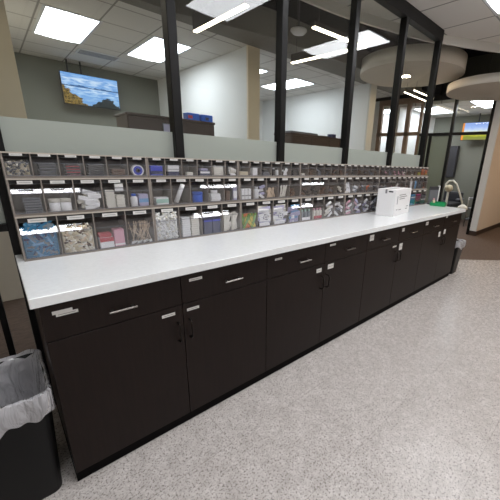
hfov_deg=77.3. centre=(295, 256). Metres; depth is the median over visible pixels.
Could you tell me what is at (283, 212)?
pouch
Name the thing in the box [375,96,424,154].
window
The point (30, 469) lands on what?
wastebasket
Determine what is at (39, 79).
wall
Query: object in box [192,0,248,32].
linear pendant
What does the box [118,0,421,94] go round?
ceiling
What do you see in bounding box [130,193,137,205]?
bottle
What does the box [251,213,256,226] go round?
packet
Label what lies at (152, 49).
recessed light
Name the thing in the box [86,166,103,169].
case
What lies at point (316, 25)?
linear pendant
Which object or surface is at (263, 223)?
pouch
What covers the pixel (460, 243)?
wastebasket
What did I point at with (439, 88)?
wall
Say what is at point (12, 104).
wall
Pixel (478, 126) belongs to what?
television
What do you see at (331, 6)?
trim
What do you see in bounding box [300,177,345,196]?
rack
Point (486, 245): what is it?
floor
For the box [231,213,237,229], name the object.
wrapped depressor
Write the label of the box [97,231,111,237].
box
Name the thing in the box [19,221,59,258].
supplies
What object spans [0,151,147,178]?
rack
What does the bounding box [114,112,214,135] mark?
storage cabinet
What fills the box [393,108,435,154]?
wall
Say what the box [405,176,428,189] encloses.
rack
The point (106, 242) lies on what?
box
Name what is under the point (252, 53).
trim
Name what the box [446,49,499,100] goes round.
cloud
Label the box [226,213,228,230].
wrapped depressor
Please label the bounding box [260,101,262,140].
wall
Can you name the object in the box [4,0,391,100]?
ceiling
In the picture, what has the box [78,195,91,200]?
pad
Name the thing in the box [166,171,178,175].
box
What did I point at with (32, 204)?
case
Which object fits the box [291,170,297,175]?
box
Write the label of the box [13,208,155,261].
rack
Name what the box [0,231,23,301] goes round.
wall
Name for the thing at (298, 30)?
pendant light
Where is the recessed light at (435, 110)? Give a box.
[413,106,452,113]
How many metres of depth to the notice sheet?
3.08 m
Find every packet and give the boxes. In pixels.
[242,215,250,228]
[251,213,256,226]
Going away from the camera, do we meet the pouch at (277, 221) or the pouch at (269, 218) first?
the pouch at (269, 218)
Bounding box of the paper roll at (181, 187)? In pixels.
[174,183,184,202]
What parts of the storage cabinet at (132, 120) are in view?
door, door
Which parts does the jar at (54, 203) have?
lid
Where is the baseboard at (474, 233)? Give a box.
[468,223,499,235]
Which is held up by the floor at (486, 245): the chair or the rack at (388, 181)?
the chair
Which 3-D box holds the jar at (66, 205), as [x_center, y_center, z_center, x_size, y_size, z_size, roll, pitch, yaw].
[-1.135,-0.258,1.525,0.045,0.062,0.045,-14,23,-42]
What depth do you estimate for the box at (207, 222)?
2.04 m
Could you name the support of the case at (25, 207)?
on the case at (35, 209)
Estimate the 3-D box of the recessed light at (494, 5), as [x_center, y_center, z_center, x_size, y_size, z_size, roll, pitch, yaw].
[2.403,-2.430,2.749,0.610,0.014,1.250,-14,23,-42]
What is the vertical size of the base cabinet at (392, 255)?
0.886 m
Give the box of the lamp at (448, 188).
[444,180,467,209]
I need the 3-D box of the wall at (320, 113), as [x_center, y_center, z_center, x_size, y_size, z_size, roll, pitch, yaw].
[0.296,-2.623,8.176,0.200,3.030,3.660,-14,23,-42]
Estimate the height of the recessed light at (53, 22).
0.014 m
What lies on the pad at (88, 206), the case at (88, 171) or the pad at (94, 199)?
the pad at (94, 199)
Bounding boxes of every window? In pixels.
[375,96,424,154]
[417,94,495,234]
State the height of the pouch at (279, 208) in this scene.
0.032 m
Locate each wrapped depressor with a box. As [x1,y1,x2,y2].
[224,213,225,230]
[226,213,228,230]
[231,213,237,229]
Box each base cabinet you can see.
[34,257,266,480]
[264,234,367,377]
[357,221,424,325]
[412,213,461,295]
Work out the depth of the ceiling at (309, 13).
5.67 m
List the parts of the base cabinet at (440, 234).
door, drawer, door, drawer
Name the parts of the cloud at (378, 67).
panel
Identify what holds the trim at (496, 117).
attached to the wall at (490, 209)
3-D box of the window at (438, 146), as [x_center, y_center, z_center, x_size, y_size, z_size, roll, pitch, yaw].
[3.431,-2.092,7.019,0.070,2.950,1.520,-14,23,-42]
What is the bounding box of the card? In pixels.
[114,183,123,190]
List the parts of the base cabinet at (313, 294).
door, drawer, door, drawer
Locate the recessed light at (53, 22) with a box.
[31,4,102,44]
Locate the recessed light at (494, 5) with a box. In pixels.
[483,0,499,15]
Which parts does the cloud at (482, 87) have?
panel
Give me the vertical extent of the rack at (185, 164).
0.112 m
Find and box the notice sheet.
[162,123,169,131]
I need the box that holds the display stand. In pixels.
[425,186,440,203]
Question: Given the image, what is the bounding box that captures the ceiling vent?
[75,48,120,61]
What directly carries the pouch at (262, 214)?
in the rack at (246, 206)
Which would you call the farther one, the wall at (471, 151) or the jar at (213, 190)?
the wall at (471, 151)
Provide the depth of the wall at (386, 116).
8.80 m
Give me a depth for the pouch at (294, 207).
2.54 m
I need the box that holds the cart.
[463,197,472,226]
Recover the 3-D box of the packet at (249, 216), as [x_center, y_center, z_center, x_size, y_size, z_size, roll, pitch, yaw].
[-0.360,-0.258,2.258,0.075,0.104,0.005,-14,23,-41]
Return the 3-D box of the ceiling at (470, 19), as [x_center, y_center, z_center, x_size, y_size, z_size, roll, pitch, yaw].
[1.641,-1.794,0.425,9.900,0.090,6.500,-14,23,-42]
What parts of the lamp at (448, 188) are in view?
arm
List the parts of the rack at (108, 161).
vial caps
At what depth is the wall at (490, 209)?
6.91 m
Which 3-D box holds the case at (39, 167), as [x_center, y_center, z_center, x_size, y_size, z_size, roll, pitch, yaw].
[-1.171,-0.418,1.453,0.066,0.014,0.051,-14,23,-42]
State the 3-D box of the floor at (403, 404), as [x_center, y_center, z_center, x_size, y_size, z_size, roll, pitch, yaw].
[3.439,0.880,2.598,14.452,0.100,5.700,-14,23,-42]
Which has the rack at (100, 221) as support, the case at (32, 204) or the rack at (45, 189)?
the rack at (45, 189)
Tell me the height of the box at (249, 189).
0.078 m
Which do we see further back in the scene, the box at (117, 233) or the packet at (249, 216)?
the packet at (249, 216)
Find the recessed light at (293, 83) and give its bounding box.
[260,78,314,89]
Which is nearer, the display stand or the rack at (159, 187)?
the rack at (159, 187)
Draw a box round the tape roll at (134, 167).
[130,165,143,174]
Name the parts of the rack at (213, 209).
plastic caps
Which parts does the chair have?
seat, backrest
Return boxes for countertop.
[15,204,465,309]
[285,130,327,136]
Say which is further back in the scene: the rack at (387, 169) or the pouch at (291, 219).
the rack at (387, 169)
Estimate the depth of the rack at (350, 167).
3.13 m
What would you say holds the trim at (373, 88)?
attached to the wall at (320, 113)
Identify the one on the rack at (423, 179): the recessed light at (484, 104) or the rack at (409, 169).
the rack at (409, 169)
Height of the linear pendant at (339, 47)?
1.406 m
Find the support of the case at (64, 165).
on the case at (65, 168)
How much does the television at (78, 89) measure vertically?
0.760 m
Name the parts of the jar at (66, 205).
lid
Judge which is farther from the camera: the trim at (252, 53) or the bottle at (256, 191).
the trim at (252, 53)
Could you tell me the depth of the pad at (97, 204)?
1.59 m
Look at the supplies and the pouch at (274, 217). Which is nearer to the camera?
the supplies
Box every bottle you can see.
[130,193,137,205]
[254,186,258,198]
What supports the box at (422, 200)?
in the rack at (422, 192)
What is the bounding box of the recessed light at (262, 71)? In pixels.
[260,69,269,73]
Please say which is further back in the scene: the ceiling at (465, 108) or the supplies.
the ceiling at (465, 108)
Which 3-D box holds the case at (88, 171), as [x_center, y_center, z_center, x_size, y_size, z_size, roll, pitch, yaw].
[-1.030,-0.439,1.586,0.068,0.015,0.050,-14,23,-42]
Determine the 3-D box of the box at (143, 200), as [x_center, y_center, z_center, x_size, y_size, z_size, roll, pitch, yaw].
[-0.874,-0.325,1.762,0.050,0.070,0.046,-14,23,-42]
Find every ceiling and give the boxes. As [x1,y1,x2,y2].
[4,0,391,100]
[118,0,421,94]
[249,0,494,57]
[333,0,499,42]
[384,99,491,117]
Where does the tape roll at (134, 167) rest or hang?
in the rack at (108, 161)
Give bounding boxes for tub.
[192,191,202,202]
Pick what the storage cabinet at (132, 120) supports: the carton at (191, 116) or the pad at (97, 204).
the carton at (191, 116)
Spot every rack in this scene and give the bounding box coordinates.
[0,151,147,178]
[4,178,151,216]
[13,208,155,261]
[141,156,237,177]
[149,177,239,206]
[152,202,240,242]
[238,160,300,176]
[239,177,300,200]
[240,197,300,230]
[300,162,345,176]
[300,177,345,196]
[300,194,344,221]
[344,176,379,193]
[344,192,377,215]
[345,164,379,176]
[379,165,406,175]
[379,176,406,187]
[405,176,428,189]
[406,166,428,175]
[409,189,426,206]
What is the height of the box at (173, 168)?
0.036 m
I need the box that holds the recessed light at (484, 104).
[468,101,492,107]
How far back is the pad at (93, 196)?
1.58 m
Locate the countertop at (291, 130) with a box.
[285,130,327,136]
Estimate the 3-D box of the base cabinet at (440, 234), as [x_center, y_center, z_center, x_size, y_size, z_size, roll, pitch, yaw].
[1.542,-0.134,3.945,1.067,0.886,0.646,-14,23,-42]
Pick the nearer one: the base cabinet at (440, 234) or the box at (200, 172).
the box at (200, 172)
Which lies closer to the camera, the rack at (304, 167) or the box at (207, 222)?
the box at (207, 222)
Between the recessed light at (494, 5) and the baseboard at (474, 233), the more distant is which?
the baseboard at (474, 233)
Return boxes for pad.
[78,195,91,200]
[81,189,95,194]
[84,198,97,204]
[85,205,97,208]
[87,194,100,198]
[87,202,99,206]
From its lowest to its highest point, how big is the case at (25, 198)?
0.011 m
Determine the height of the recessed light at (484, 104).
0.014 m
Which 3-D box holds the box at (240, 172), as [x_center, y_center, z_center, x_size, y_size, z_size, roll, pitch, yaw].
[-0.377,-0.589,2.185,0.070,0.030,0.040,-14,23,-42]
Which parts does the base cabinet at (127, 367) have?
drawer, door, handle, handle, handle, drawer, door, handle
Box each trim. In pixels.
[246,45,259,139]
[301,0,499,52]
[363,84,376,150]
[469,100,499,230]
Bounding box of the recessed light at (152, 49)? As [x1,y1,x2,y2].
[125,36,193,62]
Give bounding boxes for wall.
[0,0,26,118]
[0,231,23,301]
[14,52,159,126]
[157,46,246,138]
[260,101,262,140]
[263,83,369,149]
[370,38,443,150]
[380,114,388,151]
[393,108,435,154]
[433,53,499,219]
[476,125,499,230]
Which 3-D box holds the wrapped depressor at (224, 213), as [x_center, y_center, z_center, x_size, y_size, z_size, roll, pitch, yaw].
[-0.489,-0.241,2.134,0.022,0.125,0.006,-14,23,-42]
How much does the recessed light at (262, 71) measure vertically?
0.014 m
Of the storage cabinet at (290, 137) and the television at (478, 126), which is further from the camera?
the television at (478, 126)
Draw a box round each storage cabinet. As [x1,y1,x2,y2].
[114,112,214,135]
[285,132,339,147]
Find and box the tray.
[430,201,446,206]
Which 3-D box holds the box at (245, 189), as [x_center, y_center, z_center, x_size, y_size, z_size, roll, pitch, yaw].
[-0.367,-0.452,2.226,0.025,0.078,0.041,-14,23,-42]
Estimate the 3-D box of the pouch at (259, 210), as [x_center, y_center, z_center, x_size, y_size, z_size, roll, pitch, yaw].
[-0.247,-0.350,2.341,0.107,0.039,0.007,-14,23,-42]
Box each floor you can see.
[0,219,499,358]
[42,259,499,499]
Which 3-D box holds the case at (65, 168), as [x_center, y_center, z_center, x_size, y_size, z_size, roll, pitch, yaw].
[-1.101,-0.433,1.519,0.062,0.013,0.051,-14,23,-42]
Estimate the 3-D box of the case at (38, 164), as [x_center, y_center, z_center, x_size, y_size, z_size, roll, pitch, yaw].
[-1.171,-0.432,1.448,0.066,0.014,0.051,-14,23,-42]
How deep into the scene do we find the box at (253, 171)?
2.23 m
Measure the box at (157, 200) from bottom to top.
0.046 m
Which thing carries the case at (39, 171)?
on the case at (38, 173)
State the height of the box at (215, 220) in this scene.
0.105 m
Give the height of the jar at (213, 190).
0.030 m
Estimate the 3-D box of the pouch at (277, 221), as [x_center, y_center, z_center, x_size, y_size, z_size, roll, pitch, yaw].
[-0.130,-0.279,2.484,0.105,0.030,0.006,-11,23,-39]
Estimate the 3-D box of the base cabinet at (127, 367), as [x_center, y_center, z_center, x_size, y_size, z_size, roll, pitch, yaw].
[-0.772,0.434,1.808,1.067,0.886,0.646,-14,23,-42]
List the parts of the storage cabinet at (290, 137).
door, door, door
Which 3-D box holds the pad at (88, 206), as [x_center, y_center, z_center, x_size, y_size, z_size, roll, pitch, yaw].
[-1.049,-0.257,1.588,0.013,0.033,0.064,18,23,41]
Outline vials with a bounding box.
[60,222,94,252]
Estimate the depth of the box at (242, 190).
2.19 m
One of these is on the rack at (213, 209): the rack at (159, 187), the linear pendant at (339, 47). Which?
the rack at (159, 187)
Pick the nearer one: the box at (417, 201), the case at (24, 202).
the case at (24, 202)
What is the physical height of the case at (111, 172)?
0.012 m
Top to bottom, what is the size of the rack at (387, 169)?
0.112 m
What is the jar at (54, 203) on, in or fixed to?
in the rack at (45, 189)
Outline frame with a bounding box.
[0,0,444,404]
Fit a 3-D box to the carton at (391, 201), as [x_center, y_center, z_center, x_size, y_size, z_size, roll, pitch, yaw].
[1.048,-0.596,3.291,0.191,0.266,0.472,15,21,35]
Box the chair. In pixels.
[441,191,463,206]
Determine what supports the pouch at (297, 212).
on the pouch
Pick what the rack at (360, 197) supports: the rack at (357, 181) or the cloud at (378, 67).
the rack at (357, 181)
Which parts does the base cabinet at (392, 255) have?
door, drawer, door, drawer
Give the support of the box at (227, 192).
in the rack at (159, 187)
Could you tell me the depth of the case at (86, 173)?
1.57 m
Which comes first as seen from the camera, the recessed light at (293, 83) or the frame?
the frame
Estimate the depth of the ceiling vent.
5.26 m
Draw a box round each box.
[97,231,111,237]
[97,236,114,247]
[111,227,125,246]
[136,193,148,205]
[149,166,162,174]
[154,197,168,204]
[165,165,178,171]
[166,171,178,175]
[198,170,209,175]
[202,217,211,233]
[209,216,220,232]
[225,190,229,200]
[228,189,232,199]
[230,188,236,199]
[239,171,247,175]
[241,189,244,198]
[242,188,247,198]
[246,188,250,198]
[250,168,256,175]
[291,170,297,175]
[409,194,414,205]
[415,194,420,204]
[420,195,424,203]
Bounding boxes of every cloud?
[360,27,467,86]
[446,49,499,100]
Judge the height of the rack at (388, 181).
0.166 m
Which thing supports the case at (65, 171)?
on the case
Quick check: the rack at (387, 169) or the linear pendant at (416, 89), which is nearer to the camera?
the rack at (387, 169)
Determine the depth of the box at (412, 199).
3.96 m
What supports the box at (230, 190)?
in the rack at (159, 187)
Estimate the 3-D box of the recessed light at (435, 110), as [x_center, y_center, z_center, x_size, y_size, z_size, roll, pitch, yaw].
[3.512,-3.696,7.816,1.050,0.014,0.670,-14,23,-42]
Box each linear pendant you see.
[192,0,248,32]
[291,11,360,63]
[312,10,366,47]
[404,39,425,101]
[414,81,426,95]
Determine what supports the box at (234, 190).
in the rack at (159, 187)
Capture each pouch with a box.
[258,209,268,212]
[259,212,269,217]
[259,217,270,221]
[259,222,269,225]
[273,207,282,211]
[273,216,282,219]
[274,220,284,223]
[277,211,287,214]
[288,206,296,211]
[289,217,297,221]
[290,211,299,216]
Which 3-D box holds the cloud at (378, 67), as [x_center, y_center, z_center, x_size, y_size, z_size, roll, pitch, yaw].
[2.068,-3.826,5.339,1.760,1.253,1.760,-14,23,-42]
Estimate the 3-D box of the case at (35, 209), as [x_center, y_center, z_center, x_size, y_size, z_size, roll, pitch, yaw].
[-1.228,-0.223,1.446,0.062,0.011,0.051,-14,23,-42]
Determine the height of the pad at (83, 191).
0.036 m
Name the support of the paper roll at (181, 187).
in the rack at (159, 187)
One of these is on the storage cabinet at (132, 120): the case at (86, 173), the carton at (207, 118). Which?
the carton at (207, 118)
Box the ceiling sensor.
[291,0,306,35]
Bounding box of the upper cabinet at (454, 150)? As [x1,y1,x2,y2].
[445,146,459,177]
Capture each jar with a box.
[48,198,61,211]
[59,198,72,210]
[210,188,216,193]
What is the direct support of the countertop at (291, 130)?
on the storage cabinet at (290, 137)
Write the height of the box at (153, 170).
0.058 m
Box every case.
[22,197,39,200]
[22,201,40,203]
[24,203,41,205]
[24,206,42,208]
[25,208,42,211]
[36,163,55,166]
[37,170,56,172]
[38,166,56,169]
[38,173,56,174]
[63,164,79,167]
[64,167,80,170]
[64,170,80,173]
[86,163,102,166]
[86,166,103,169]
[86,170,103,172]
[86,173,103,174]
[109,168,124,170]
[109,171,124,173]
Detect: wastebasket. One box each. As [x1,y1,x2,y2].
[0,349,61,499]
[449,238,465,273]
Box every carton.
[183,112,199,120]
[199,114,212,121]
[375,187,411,216]
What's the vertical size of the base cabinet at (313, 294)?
0.886 m
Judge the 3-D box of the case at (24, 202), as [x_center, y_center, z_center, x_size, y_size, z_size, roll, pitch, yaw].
[-1.228,-0.256,1.434,0.062,0.011,0.051,-14,23,-42]
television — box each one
[58,59,120,110]
[460,113,488,140]
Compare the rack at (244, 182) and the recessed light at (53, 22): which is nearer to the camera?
the rack at (244, 182)
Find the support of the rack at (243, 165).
on the rack at (244, 182)
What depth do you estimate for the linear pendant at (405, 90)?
6.26 m
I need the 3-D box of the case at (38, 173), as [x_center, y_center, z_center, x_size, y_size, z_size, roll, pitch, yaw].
[-1.173,-0.388,1.460,0.066,0.014,0.051,-14,23,-42]
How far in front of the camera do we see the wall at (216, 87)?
5.33 m
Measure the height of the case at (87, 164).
0.015 m
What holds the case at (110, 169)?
on the case at (111, 172)

